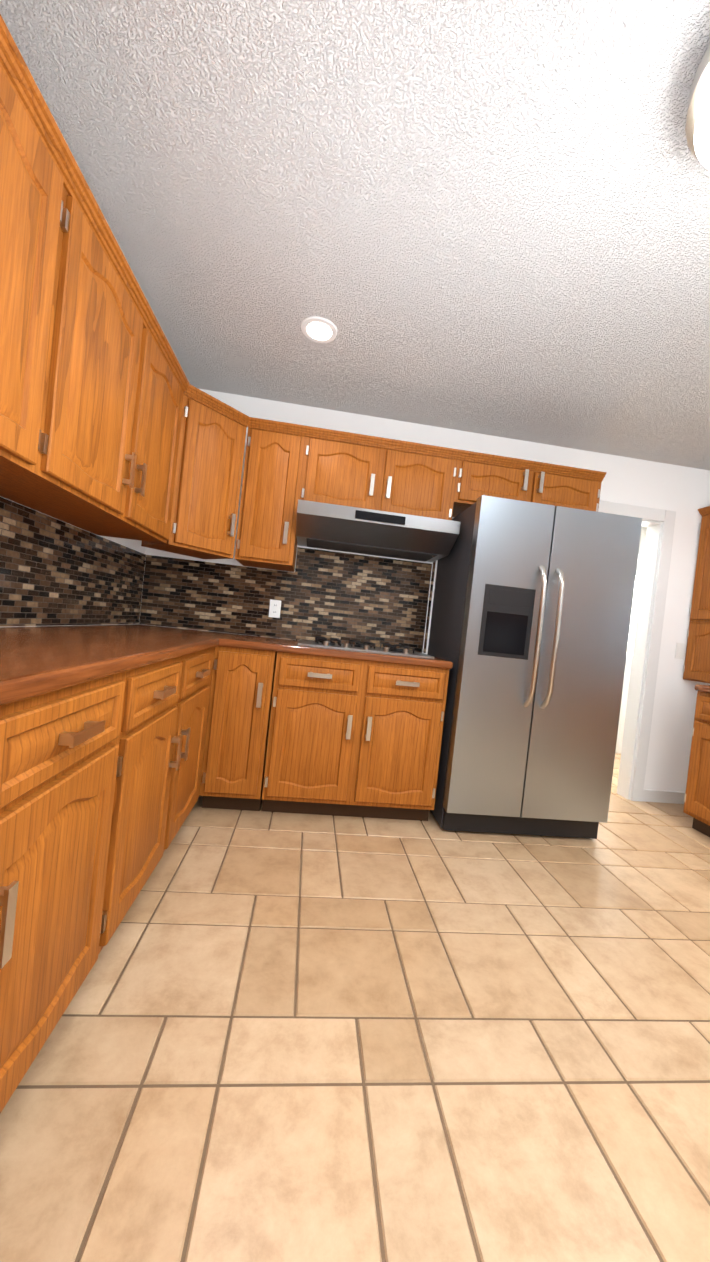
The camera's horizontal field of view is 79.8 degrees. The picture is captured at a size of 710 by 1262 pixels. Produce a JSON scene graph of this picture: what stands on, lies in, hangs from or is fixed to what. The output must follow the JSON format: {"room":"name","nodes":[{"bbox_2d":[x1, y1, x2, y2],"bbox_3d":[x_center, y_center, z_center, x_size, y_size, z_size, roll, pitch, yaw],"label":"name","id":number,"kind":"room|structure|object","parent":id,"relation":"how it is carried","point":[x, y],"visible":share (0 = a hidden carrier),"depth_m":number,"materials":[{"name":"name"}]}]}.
{"room":"kitchen","nodes":[
{"label":"kitchen","id":0,"kind":"room"},
{"bbox_2d":[0,496,147,626],"bbox_3d":[-1.052,-0.274,-0.730,0.120,2.450,7.140,6,1,-6],"label":"wall","id":1,"kind":"structure","parent":0,"point":[135,545],"depth_m":2.42,"materials":[{"name":"white paint"}]},
{"bbox_2d":[0,14,79,481],"bbox_3d":[-0.896,-0.812,0.581,0.346,0.797,1.023,6,1,-6],"label":"upper cabinet","id":2,"kind":"object","parent":1,"relation":"attached to","point":[40,174],"depth_m":1.01,"materials":[{"name":"brown wood"}]},
{"bbox_2d":[0,497,145,626],"bbox_3d":[-1.216,-0.232,1.373,0.005,0.442,2.669,6,1,-6],"label":"backsplash","id":3,"kind":"structure","parent":1,"relation":"attached to","point":[55,572],"depth_m":1.82,"materials":[{"name":"tile"}]},
{"bbox_2d":[0,170,187,545],"bbox_3d":[-1.001,-0.837,1.599,0.346,0.797,1.023,6,1,-6],"label":"upper cabinet","id":4,"kind":"object","parent":1,"relation":"attached to","point":[114,422],"depth_m":1.45,"materials":[{"name":"brown wood"}]},
{"bbox_2d":[0,753,709,1261],"bbox_3d":[1.335,1.229,0.211,5.768,0.064,8.738,6,1,-6],"label":"floor","id":5,"kind":"structure","parent":0,"point":[284,1037],"depth_m":1.04,"materials":[{"name":"beige tile"}]},
{"bbox_2d":[0,647,214,1112],"bbox_3d":[-0.927,0.506,1.117,0.650,0.875,2.064,6,1,-6],"label":"base cabinet","id":6,"kind":"object","parent":5,"relation":"on","point":[100,781],"visible":1,"depth_m":0.93,"materials":[{"name":"brown wood"}]},
{"bbox_2d":[0,625,218,705],"bbox_3d":[-0.893,0.050,1.096,0.639,0.040,2.037,6,1,-6],"label":"countertop","id":7,"kind":"structure","parent":6,"relation":"on","point":[37,661],"depth_m":1.08,"materials":[{"name":"brown wood"}]},
{"bbox_2d":[200,646,279,810],"bbox_3d":[-0.638,0.518,2.481,0.310,0.876,0.619,6,1,-6],"label":"base cabinet","id":8,"kind":"object","parent":5,"relation":"on","point":[243,681],"depth_m":2.18,"materials":[{"name":"brown wood"}]},
{"bbox_2d":[262,652,448,820],"bbox_3d":[-0.025,0.583,2.546,0.930,0.876,0.619,6,1,-6],"label":"base cabinet","id":9,"kind":"object","parent":5,"relation":"on","point":[302,733],"depth_m":2.25,"materials":[{"name":"brown wood"}]},
{"bbox_2d":[89,624,452,668],"bbox_3d":[-0.427,0.080,2.490,1.861,0.040,0.634,6,1,-6],"label":"countertop","id":10,"kind":"structure","parent":9,"relation":"on","point":[258,643],"depth_m":2.23,"materials":[{"name":"brown wood"}]},
{"bbox_2d":[298,636,433,658],"bbox_3d":[0.043,0.086,2.540,0.750,0.046,0.480,6,1,-6],"label":"cooktop","id":11,"kind":"object","parent":10,"relation":"in","point":[390,649],"visible":1,"depth_m":2.39,"materials":[{"name":"silver metal"}]},
{"bbox_2d":[427,495,641,838],"bbox_3d":[0.973,0.219,2.557,0.900,1.770,0.766,6,1,-6],"label":"refrigerator","id":12,"kind":"object","parent":5,"relation":"on","point":[530,620],"visible":0.98,"depth_m":2.25,"materials":[{"name":"silver metal"}]},
{"bbox_2d":[683,691,709,836],"bbox_3d":[2.600,0.891,0.613,0.650,0.875,4.219,6,1,-6],"label":"base cabinet","id":13,"kind":"object","parent":5,"relation":"on","point":[697,801],"visible":0.98,"depth_m":2.60,"materials":[{"name":"brown wood"}]},
{"bbox_2d":[695,684,709,692],"bbox_3d":[2.654,0.434,0.592,0.656,0.045,4.249,6,1,-6],"label":"countertop","id":14,"kind":"structure","parent":13,"relation":"on","point":[702,688],"depth_m":2.58,"materials":[{"name":"brown wood"}]},
{"bbox_2d":[683,622,709,683],"bbox_3d":[2.578,0.164,2.900,0.376,0.422,0.440,6,1,-6],"label":"upper cabinet","id":15,"kind":"object","parent":14,"relation":"on","point":[696,667],"visible":1,"depth_m":2.99,"materials":[{"name":"brown wood"}]},
{"bbox_2d":[0,0,709,469],"bbox_3d":[1.620,-1.263,0.186,5.390,0.060,8.460,6,1,-6],"label":"ceiling","id":16,"kind":"structure","parent":0,"point":[484,216],"depth_m":1.38,"materials":[{"name":"white paint"}]},
{"bbox_2d":[301,316,337,342],"bbox_3d":[-0.172,-1.446,2.047,0.180,0.008,0.180,6,1,-6],"label":"recessed light","id":17,"kind":"object","parent":16,"relation":"in","point":[318,329],"visible":1,"depth_m":2.03,"materials":[{"name":"white"}]},
{"bbox_2d":[685,45,709,169],"bbox_3d":[0.988,-1.254,0.935,0.410,0.112,0.410,6,1,-6],"label":"flush ceiling light","id":18,"kind":"object","parent":16,"relation":"attached to","point":[697,129],"visible":0.96,"depth_m":1.02,"materials":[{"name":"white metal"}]},
{"bbox_2d":[140,389,709,796],"bbox_3d":[0.692,-0.138,2.984,4.140,2.450,0.120,6,1,-6],"label":"wall","id":19,"kind":"structure","parent":0,"point":[682,491],"depth_m":3.06,"materials":[{"name":"white paint"}]},
{"bbox_2d":[141,382,247,559],"bbox_3d":[-0.893,-0.836,2.378,0.484,0.797,0.484,6,1,-6],"label":"upper cabinet","id":20,"kind":"object","parent":19,"relation":"attached to","point":[211,466],"depth_m":2.27,"materials":[{"name":"brown wood"}]},
{"bbox_2d":[236,416,307,571],"bbox_3d":[-0.502,-0.797,2.606,0.330,0.797,0.345,6,1,-6],"label":"upper cabinet","id":21,"kind":"object","parent":19,"relation":"attached to","point":[276,452],"depth_m":2.44,"materials":[{"name":"brown wood"}]},
{"bbox_2d":[139,547,435,652],"bbox_3d":[-0.404,-0.337,2.801,1.879,0.784,0.005,6,1,-6],"label":"backsplash","id":22,"kind":"structure","parent":19,"relation":"attached to","point":[347,597],"depth_m":2.81,"materials":[{"name":"tile"}]},
{"bbox_2d":[269,599,280,617],"bbox_3d":[-0.525,-0.145,2.787,0.072,0.115,0.007,6,1,-6],"label":"electrical outlet","id":23,"kind":"object","parent":22,"relation":"attached to","point":[274,608],"visible":1,"depth_m":2.78,"materials":[{"name":"white plastic"}]},
{"bbox_2d":[296,426,463,551],"bbox_3d":[0.116,-0.732,2.672,0.919,0.797,0.345,6,1,-6],"label":"upper cabinet","id":24,"kind":"object","parent":19,"relation":"attached to","point":[342,468],"depth_m":2.50,"materials":[{"name":"brown wood"}]},
{"bbox_2d":[296,500,460,561],"bbox_3d":[0.109,-0.583,2.590,0.910,0.169,0.511,6,1,-6],"label":"range hood","id":25,"kind":"object","parent":24,"relation":"attached to","point":[365,531],"visible":1,"depth_m":2.40,"materials":[{"name":"silver metal"}]},
{"bbox_2d":[456,450,535,515],"bbox_3d":[0.800,-0.660,2.745,0.465,0.797,0.345,6,1,-6],"label":"upper cabinet","id":26,"kind":"object","parent":19,"relation":"attached to","point":[481,474],"depth_m":2.57,"materials":[{"name":"brown wood"}]},
{"bbox_2d":[532,461,606,511],"bbox_3d":[1.260,-0.611,2.794,0.466,0.797,0.345,6,1,-6],"label":"upper cabinet","id":27,"kind":"object","parent":19,"relation":"attached to","point":[556,485],"depth_m":2.62,"materials":[{"name":"brown wood"}]},
{"bbox_2d":[615,554,643,753],"bbox_3d":[2.872,0.246,4.475,1.185,2.110,0.022,6,1,-6],"label":"door frame","id":28,"kind":"structure","parent":19,"relation":"attached to","point":[629,653],"depth_m":4.47,"materials":[{"name":"white wood"}]},
{"bbox_2d":[598,500,675,800],"bbox_3d":[1.709,0.138,3.087,0.980,2.115,0.138,6,1,-6],"label":"door frame","id":29,"kind":"structure","parent":19,"relation":"attached to","point":[642,644],"depth_m":3.08,"materials":[{"name":"white wood"}]},
{"bbox_2d":[642,789,684,803],"bbox_3d":[2.361,1.226,3.124,0.545,0.090,0.014,6,1,-6],"label":"baseboard","id":30,"kind":"structure","parent":19,"relation":"attached to","point":[663,796],"depth_m":3.11,"materials":[{"name":"white wood"}]},
{"bbox_2d":[675,643,685,658],"bbox_3d":[2.374,0.146,3.100,0.072,0.115,0.008,6,1,-6],"label":"light switch","id":31,"kind":"object","parent":19,"relation":"attached to","point":[680,651],"visible":1,"depth_m":3.10,"materials":[{"name":"white plastic"}]},
{"bbox_2d":[689,506,709,621],"bbox_3d":[2.661,-0.453,2.886,0.345,0.817,0.452,6,1,-6],"label":"upper cabinet","id":32,"kind":"object","parent":19,"relation":"attached to","point":[699,610],"visible":0.88,"depth_m":3.00,"materials":[{"name":"brown wood"}]}
]}

